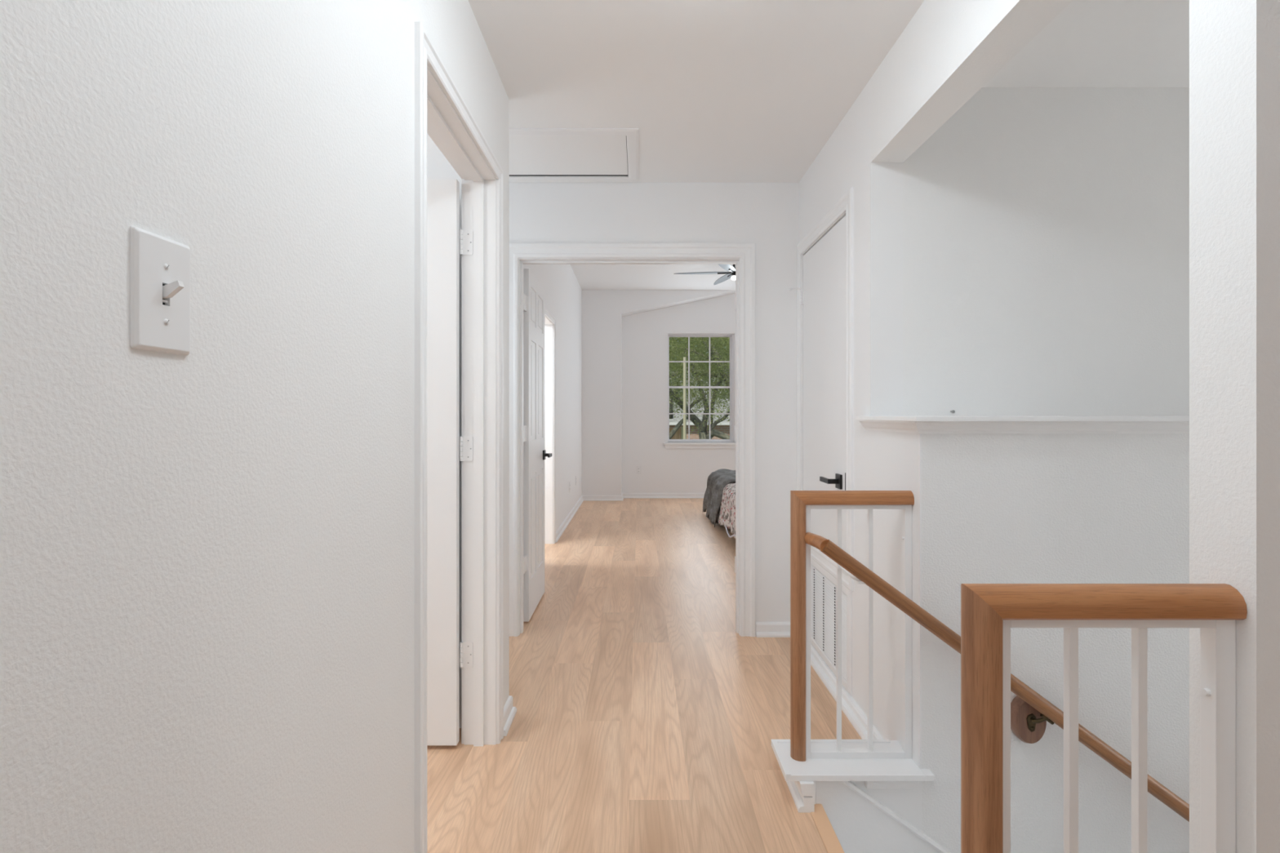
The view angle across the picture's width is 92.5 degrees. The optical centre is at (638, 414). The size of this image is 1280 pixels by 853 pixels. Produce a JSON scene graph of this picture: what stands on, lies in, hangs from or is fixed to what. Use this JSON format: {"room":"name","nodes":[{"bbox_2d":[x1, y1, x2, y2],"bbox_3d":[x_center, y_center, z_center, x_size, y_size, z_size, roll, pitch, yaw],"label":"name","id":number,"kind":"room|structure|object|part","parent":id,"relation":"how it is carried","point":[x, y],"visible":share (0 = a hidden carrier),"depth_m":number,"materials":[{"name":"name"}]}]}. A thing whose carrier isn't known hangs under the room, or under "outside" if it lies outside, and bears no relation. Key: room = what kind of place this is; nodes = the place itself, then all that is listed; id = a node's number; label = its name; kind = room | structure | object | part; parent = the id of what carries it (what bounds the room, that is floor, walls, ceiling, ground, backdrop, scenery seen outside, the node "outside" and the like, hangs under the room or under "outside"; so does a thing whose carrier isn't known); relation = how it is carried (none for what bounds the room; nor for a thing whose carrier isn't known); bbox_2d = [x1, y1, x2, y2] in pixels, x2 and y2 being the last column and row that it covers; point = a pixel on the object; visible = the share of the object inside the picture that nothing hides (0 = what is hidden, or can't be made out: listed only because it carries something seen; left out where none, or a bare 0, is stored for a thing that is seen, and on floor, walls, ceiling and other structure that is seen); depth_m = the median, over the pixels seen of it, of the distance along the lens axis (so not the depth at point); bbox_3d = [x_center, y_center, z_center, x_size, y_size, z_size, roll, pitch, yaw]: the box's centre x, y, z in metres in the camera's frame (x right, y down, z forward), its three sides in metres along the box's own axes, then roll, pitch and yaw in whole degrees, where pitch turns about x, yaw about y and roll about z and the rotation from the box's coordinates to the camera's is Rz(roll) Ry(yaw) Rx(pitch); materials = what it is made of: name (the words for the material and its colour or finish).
{"room":"upstairs hallway","nodes":[
{"label":"upstairs hallway","id":0,"kind":"room"},
{"bbox_2d":[0,0,509,852],"bbox_3d":[-0.578,-0.032,-0.272,0.115,2.464,5.456,0,0,0],"label":"wall","id":1,"kind":"structure","parent":0,"point":[207,554],"depth_m":0.75,"materials":[{"name":"white paint"}]},
{"bbox_2d":[129,226,190,355],"bbox_3d":[-0.508,-0.131,0.665,0.024,0.126,0.080,0,0,0],"label":"light switch","id":2,"kind":"object","parent":1,"relation":"attached to","point":[160,266],"visible":1,"depth_m":0.66,"materials":[{"name":"white plastic"}]},
{"bbox_2d":[426,178,472,745],"bbox_3d":[-1.002,0.169,2.182,0.797,2.028,0.094,0,0,0],"label":"door","id":3,"kind":"structure","parent":1,"relation":"in","point":[446,655],"depth_m":2.19,"materials":[{"name":"white wood"}]},
{"bbox_2d":[414,21,503,852],"bbox_3d":[-0.511,0.144,1.853,0.017,2.112,0.865,0,0,0],"label":"trim","id":4,"kind":"structure","parent":1,"relation":"attached to","point":[426,54],"depth_m":1.43,"materials":[{"name":"white wood"}]},
{"bbox_2d":[426,65,496,746],"bbox_3d":[-0.578,0.168,1.853,0.115,2.065,0.771,0,0,0],"label":"trim","id":5,"kind":"structure","parent":1,"relation":"attached to","point":[444,125],"depth_m":2.23,"materials":[{"name":"white wood"}]},
{"bbox_2d":[503,695,516,736],"bbox_3d":[-1.092,1.163,2.385,1.196,0.074,0.194,0,0,0],"label":"baseboard","id":6,"kind":"structure","parent":1,"relation":"attached to","point":[509,712],"depth_m":2.38,"materials":[{"name":"white wood"}]},
{"bbox_2d":[426,133,461,728],"bbox_3d":[-1.917,-0.032,0.928,2.565,2.464,3.056,0,0,0],"label":"wall","id":7,"kind":"structure","parent":0,"point":[438,166],"depth_m":2.35,"materials":[{"name":"white paint"}]},
{"bbox_2d":[523,264,582,531],"bbox_3d":[-0.855,-0.275,6.143,0.115,2.950,5.395,0,0,0],"label":"wall","id":8,"kind":"structure","parent":0,"point":[562,290],"depth_m":6.72,"materials":[{"name":"white paint"}]},
{"bbox_2d":[544,315,553,543],"bbox_3d":[-0.855,0.175,5.315,0.115,2.050,0.790,0,0,0],"label":"door","id":9,"kind":"structure","parent":8,"relation":"attached to","point":[548,326],"depth_m":5.70,"materials":[{"name":"white wood"}]},
{"bbox_2d":[544,306,555,543],"bbox_3d":[-0.788,0.147,5.315,0.017,2.105,0.900,0,0,0],"label":"trim","id":10,"kind":"structure","parent":8,"relation":"attached to","point":[547,313],"depth_m":5.71,"materials":[{"name":"white wood"}]},
{"bbox_2d":[426,497,862,852],"bbox_3d":[0.500,1.350,2.950,7.600,0.300,12.100,0,0,0],"label":"floor","id":11,"kind":"structure","parent":0,"point":[643,722],"depth_m":2.40,"materials":[{"name":"brown wood"}]},
{"bbox_2d":[716,482,735,538],"bbox_3d":[1.637,0.944,6.286,1.665,0.512,2.274,0,0,0],"label":"bed","id":12,"kind":"object","parent":11,"relation":"on","point":[726,511],"visible":0.11,"depth_m":5.85,"materials":[{"name":"fabric"}]},
{"bbox_2d":[702,468,735,527],"bbox_3d":[1.488,0.919,6.818,1.429,0.546,1.310,0,0,0],"label":"throw blanket","id":13,"kind":"object","parent":12,"relation":"on","point":[717,481],"visible":0.44,"depth_m":6.76,"materials":[{"name":"grey fabric"}]},
{"bbox_2d":[786,781,814,813],"bbox_3d":[0.506,1.157,1.939,0.048,0.086,0.182,0,0,0],"label":"baseboard","id":14,"kind":"structure","parent":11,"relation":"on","point":[802,793],"depth_m":1.85,"materials":[{"name":"white wood"}]},
{"bbox_2d":[570,264,735,293],"bbox_3d":[0.750,-1.800,6.165,7.100,0.100,5.670,0,0,0],"label":"ceiling","id":15,"kind":"structure","parent":0,"point":[589,277],"depth_m":7.82,"materials":[{"name":"white paint"}]},
{"bbox_2d":[673,264,735,284],"bbox_3d":[1.003,-1.616,6.741,1.230,0.268,1.251,0,0,0],"label":"ceiling fan","id":16,"kind":"object","parent":15,"relation":"hanging from","point":[731,269],"visible":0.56,"depth_m":6.73,"materials":[{"name":"white metal"}]},
{"bbox_3d":[0.687,-1.565,6.758,0.600,0.014,0.131,0,0,6],"label":"blade","id":17,"kind":"part","parent":16,"relation":"part of","materials":[{"name":"grey"}]},
{"bbox_3d":[0.970,-1.565,7.072,0.131,0.014,0.600,0,0,-12],"label":"blade","id":18,"kind":"part","parent":16,"relation":"part of","materials":[{"name":"grey"}]},
{"bbox_3d":[0.941,-1.559,6.731,0.150,0.022,0.020,0,0,6],"label":"blade arm","id":19,"kind":"part","parent":16,"relation":"part of","materials":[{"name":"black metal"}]},
{"bbox_3d":[0.899,-1.565,6.391,0.131,0.014,0.600,0,0,24],"label":"blade","id":20,"kind":"part","parent":16,"relation":"part of","materials":[{"name":"grey"}]},
{"bbox_2d":[509,182,799,622],"bbox_3d":[1.250,-0.300,3.388,6.100,3.000,0.115,0,0,0],"label":"wall","id":21,"kind":"structure","parent":0,"point":[766,215],"depth_m":3.33,"materials":[{"name":"white paint"}]},
{"bbox_2d":[523,268,551,622],"bbox_3d":[-0.622,0.174,3.763,0.090,2.028,0.715,0,0,0],"label":"door","id":22,"kind":"structure","parent":21,"relation":"in","point":[535,454],"depth_m":3.68,"materials":[{"name":"white wood"}]},
{"bbox_3d":[-0.604,0.265,4.026,0.056,0.062,0.141,0,0,0],"label":"lever handle","id":23,"kind":"part","parent":22,"relation":"part of","materials":[{"name":"black metal"}]},
{"bbox_2d":[509,242,755,636],"bbox_3d":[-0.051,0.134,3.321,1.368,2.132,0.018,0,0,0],"label":"trim","id":24,"kind":"structure","parent":21,"relation":"attached to","point":[746,251],"depth_m":3.32,"materials":[{"name":"white wood"}]},
{"bbox_2d":[734,294,735,572],"bbox_3d":[0.638,0.174,3.743,0.044,2.028,0.691,0,0,15],"label":"door","id":25,"kind":"structure","parent":21,"relation":"in","point":[735,295],"depth_m":3.48,"materials":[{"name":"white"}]},
{"bbox_2d":[755,622,790,637],"bbox_3d":[0.753,1.163,3.317,0.236,0.074,0.026,0,0,0],"label":"baseboard","id":26,"kind":"structure","parent":21,"relation":"attached to","point":[763,629],"depth_m":3.32,"materials":[{"name":"white wood"}]},
{"bbox_2d":[582,289,735,495],"bbox_3d":[0.286,-0.275,8.710,2.167,2.950,0.260,0,0,0],"label":"wall","id":27,"kind":"structure","parent":0,"point":[603,311],"depth_m":8.58,"materials":[{"name":"white paint"}]},
{"bbox_2d":[622,293,735,493],"bbox_3d":[1.694,-0.275,8.920,5.212,2.950,0.160,0,0,0],"label":"wall","id":28,"kind":"structure","parent":0,"point":[645,334],"depth_m":8.84,"materials":[{"name":"white paint"}]},
{"bbox_2d":[555,493,704,542],"bbox_3d":[1.075,1.163,8.316,5.857,0.074,2.410,0,0,-32],"label":"baseboard","id":29,"kind":"structure","parent":28,"relation":"attached to","point":[562,528],"depth_m":8.57,"materials":[{"name":"white wood"}]},
{"bbox_2d":[663,333,735,448],"bbox_3d":[0.900,-0.345,8.898,1.070,1.660,0.205,0,0,0],"label":"window","id":30,"kind":"structure","parent":28,"relation":"in","point":[688,443],"depth_m":8.94,"materials":[{"name":"white wood"}]},
{"bbox_3d":[0.900,0.443,8.842,1.070,0.085,0.095,0,0,0],"label":"sill","id":31,"kind":"part","parent":30,"relation":"part of","materials":[{"name":"white wood"}]},
{"bbox_2d":[468,0,1189,182],"bbox_3d":[0.500,-1.297,0.115,7.600,0.134,6.430,0,0,0],"label":"ceiling","id":32,"kind":"structure","parent":0,"point":[713,91],"depth_m":2.18,"materials":[{"name":"white paint"}]},
{"bbox_2d":[509,128,638,180],"bbox_3d":[-0.710,-1.259,2.996,1.420,0.010,0.592,0,0,0],"label":"attic hatch","id":33,"kind":"object","parent":32,"relation":"attached to","point":[535,153],"visible":0.46,"depth_m":2.95,"materials":[{"name":"white"}]},
{"bbox_3d":[-0.709,-1.263,2.991,1.302,0.001,0.462,0,0,0],"label":"panel","id":34,"kind":"part","parent":33,"relation":"part of","materials":[{"name":"white paint"}]},
{"bbox_2d":[799,0,1072,831],"bbox_3d":[0.932,1.368,2.130,0.122,5.264,2.401,0,0,0],"label":"wall","id":35,"kind":"structure","parent":0,"point":[844,162],"depth_m":2.20,"materials":[{"name":"white paint"}]},
{"bbox_2d":[788,215,845,551],"bbox_3d":[0.854,-0.103,2.918,0.108,1.482,0.719,0,0,0],"label":"door","id":36,"kind":"structure","parent":35,"relation":"in","point":[823,294],"depth_m":2.86,"materials":[{"name":"white painted wood"},{"name":"black metal"}]},
{"bbox_3d":[0.845,0.288,2.696,0.056,0.062,0.141,0,0,0],"label":"lever handle","id":37,"kind":"part","parent":36,"relation":"part of","materials":[{"name":"black metal"}]},
{"bbox_2d":[796,186,853,591],"bbox_3d":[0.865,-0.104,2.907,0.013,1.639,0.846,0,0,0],"label":"trim","id":38,"kind":"structure","parent":35,"relation":"attached to","point":[846,203],"depth_m":2.54,"materials":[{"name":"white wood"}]},
{"bbox_2d":[810,558,852,696],"bbox_3d":[0.868,0.930,2.880,0.014,0.440,0.760,0,0,0],"label":"air vent","id":39,"kind":"object","parent":35,"relation":"in","point":[823,584],"visible":0.72,"depth_m":2.77,"materials":[{"name":"white metal"}]},
{"bbox_2d":[810,643,884,739],"bbox_3d":[0.849,1.176,2.668,0.045,0.048,1.267,0,0,0],"label":"baseboard","id":40,"kind":"structure","parent":35,"relation":"attached to","point":[855,714],"depth_m":2.50,"materials":[{"name":"white wood"}]},
{"bbox_2d":[920,768,934,781],"bbox_3d":[0.885,1.104,1.878,0.028,0.018,0.037,0,0,0],"label":"trim","id":41,"kind":"structure","parent":35,"relation":"attached to","point":[930,776],"depth_m":1.86,"materials":[{"name":"white wood"}]},
{"bbox_2d":[850,433,1189,852],"bbox_3d":[2.415,2.010,2.099,3.770,3.980,0.403,0,0,0],"label":"wall","id":42,"kind":"structure","parent":0,"point":[997,508],"depth_m":1.90,"materials":[{"name":"white paint"}]},
{"bbox_2d":[813,781,815,804],"bbox_3d":[0.537,1.156,1.891,0.015,0.085,0.012,0,0,0],"label":"trim","id":43,"kind":"structure","parent":42,"relation":"attached to","point":[813,781],"depth_m":1.89,"materials":[{"name":"white wood"}]},
{"bbox_2d":[771,739,925,781],"bbox_3d":[0.658,1.103,1.961,0.426,0.021,0.202,0,0,0],"label":"trim","id":44,"kind":"structure","parent":42,"relation":"on","point":[813,769],"depth_m":1.91,"materials":[{"name":"white wood"}]},
{"bbox_2d":[790,490,914,761],"bbox_3d":[0.679,0.669,1.963,0.384,0.853,0.056,0,0,0],"label":"guard railing","id":45,"kind":"object","parent":44,"relation":"on","point":[802,502],"visible":1,"depth_m":1.95,"materials":[{"name":"brown wood"}]},
{"bbox_3d":[0.508,0.669,1.963,0.043,0.853,0.056,0,0,0],"label":"cap post","id":46,"kind":"part","parent":45,"relation":"part of","materials":[{"name":"brown wood"}]},
{"bbox_3d":[0.679,0.264,1.963,0.384,0.043,0.056,0,0,0],"label":"cap rail","id":47,"kind":"part","parent":45,"relation":"part of","materials":[{"name":"brown wood"}]},
{"bbox_2d":[815,781,940,852],"bbox_3d":[2.223,2.504,1.892,3.354,2.781,0.010,0,0,0],"label":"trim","id":48,"kind":"structure","parent":42,"relation":"attached to","point":[859,826],"depth_m":1.89,"materials":[{"name":"white paint"}]},
{"bbox_2d":[865,781,919,788],"bbox_3d":[0.781,1.132,1.889,0.162,0.036,0.015,0,0,0],"label":"trim","id":49,"kind":"structure","parent":42,"relation":"attached to","point":[868,784],"depth_m":1.88,"materials":[{"name":"white wood"}]},
{"bbox_2d":[840,781,951,852],"bbox_3d":[2.254,2.273,1.888,3.308,2.343,0.017,0,0,0],"label":"trim","id":50,"kind":"structure","parent":42,"relation":"attached to","point":[848,784],"depth_m":1.88,"materials":[{"name":"white"}]},
{"bbox_2d":[804,532,1189,822],"bbox_3d":[1.717,1.250,1.884,2.390,1.762,0.150,0,0,0],"label":"stair handrail","id":51,"kind":"object","parent":42,"relation":"attached to","point":[1030,712],"visible":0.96,"depth_m":1.81,"materials":[{"name":"oak wood"},{"name":"bronze"}]},
{"bbox_3d":[0.549,0.391,1.888,0.042,0.043,0.130,0,0,-10],"label":"rail","id":52,"kind":"part","parent":51,"relation":"part of","materials":[{"name":"brown wood"}]},
{"bbox_2d":[855,416,1189,433],"bbox_3d":[2.519,0.031,2.111,3.362,0.054,0.522,0,0,0],"label":"trim","id":53,"kind":"structure","parent":42,"relation":"attached to","point":[911,424],"depth_m":1.88,"materials":[{"name":"white wood"}]},
{"bbox_2d":[902,87,1189,416],"bbox_3d":[2.646,-0.032,2.360,3.309,2.464,0.120,0,0,0],"label":"wall","id":54,"kind":"structure","parent":0,"point":[1046,230],"depth_m":2.30,"materials":[{"name":"white paint"}]},
{"bbox_2d":[1189,0,1279,852],"bbox_3d":[2.567,1.368,0.878,3.465,5.264,0.101,0,0,0],"label":"wall","id":55,"kind":"structure","parent":0,"point":[1234,45],"depth_m":0.85,"materials":[{"name":"white paint"}]},
{"label":"outside","id":56,"kind":"structure","parent":0,"visible":0},
{"bbox_3d":[5.000,4.300,39.650,90.000,0.200,60.700,0,0,0],"label":"ground","id":57,"kind":"structure","parent":56,"visible":0},
{"bbox_2d":[669,426,683,439],"bbox_3d":[-0.924,2.280,18.480,4.552,3.840,0.080,0,0,0],"label":"fence","id":58,"kind":"object","parent":57,"relation":"on","point":[676,436],"visible":0.03,"depth_m":18.50,"materials":[{"name":"beige wood"}]},
{"bbox_3d":[1.310,2.280,18.470,0.060,3.840,0.060,0,0,0],"label":"post","id":59,"kind":"part","parent":58,"relation":"part of","materials":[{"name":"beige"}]},
{"bbox_2d":[683,356,686,439],"bbox_3d":[0.915,1.525,12.200,0.074,5.350,0.074,0,0,0],"label":"utility pole","id":60,"kind":"object","parent":57,"relation":"on","point":[684,357],"visible":0.34,"depth_m":12.17,"materials":[{"name":"beige wood"}]},
{"bbox_2d":[669,337,729,439],"bbox_3d":[1.708,-0.984,15.873,7.094,7.772,6.249,0,0,-3],"label":"oak tree","id":61,"kind":"object","parent":57,"relation":"on","point":[722,371],"visible":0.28,"depth_m":14.35,"materials":[{"name":"green plant"}]},
{"bbox_2d":[669,370,729,439],"bbox_3d":[2.500,1.150,25.985,16.000,6.100,8.430,0,0,0],"label":"brick house","id":62,"kind":"structure","parent":57,"relation":"on","point":[724,427],"depth_m":22.00,"materials":[{"name":"white brick"}]},
{"bbox_2d":[669,337,729,370],"bbox_3d":[2.722,-3.332,35.303,23.080,15.064,10.931,0,0,0],"label":"tree","id":63,"kind":"object","parent":57,"relation":"on","point":[671,337],"visible":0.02,"depth_m":33.49,"materials":[{"name":"green plant"}]},
{"bbox_3d":[2.330,2.801,1.413,3.740,2.598,0.968,0,0,0],"label":"wall","id":64,"kind":"structure","parent":0,"visible":0},
{"bbox_2d":[810,804,844,852],"bbox_3d":[0.541,1.210,1.413,0.048,0.024,0.967,0,0,0],"label":"trim","id":65,"kind":"structure","parent":64,"relation":"attached to","point":[828,835],"depth_m":1.77,"materials":[{"name":"brown wood"}]},
{"bbox_3d":[0.682,1.306,0.878,0.304,0.387,0.099,0,0,0],"label":"curb","id":66,"kind":"object","parent":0,"visible":0},
{"bbox_3d":[0.640,1.103,0.877,0.388,0.021,0.175,0,0,0],"label":"trim","id":67,"kind":"structure","parent":66,"relation":"on","visible":0},
{"bbox_2d":[960,583,1247,852],"bbox_3d":[0.647,0.666,0.868,0.374,0.852,0.056,0,0,0],"label":"guard railing","id":68,"kind":"object","parent":67,"relation":"on","point":[988,611],"visible":1,"depth_m":0.86,"materials":[{"name":"brown wood"}]},
{"bbox_3d":[0.481,0.666,0.868,0.043,0.852,0.056,0,0,0],"label":"cap post","id":69,"kind":"part","parent":68,"relation":"part of","materials":[{"name":"brown wood"}]},
{"bbox_3d":[0.647,0.262,0.868,0.374,0.043,0.056,0,0,0],"label":"cap rail","id":70,"kind":"part","parent":68,"relation":"part of","materials":[{"name":"brown wood"}]}
]}

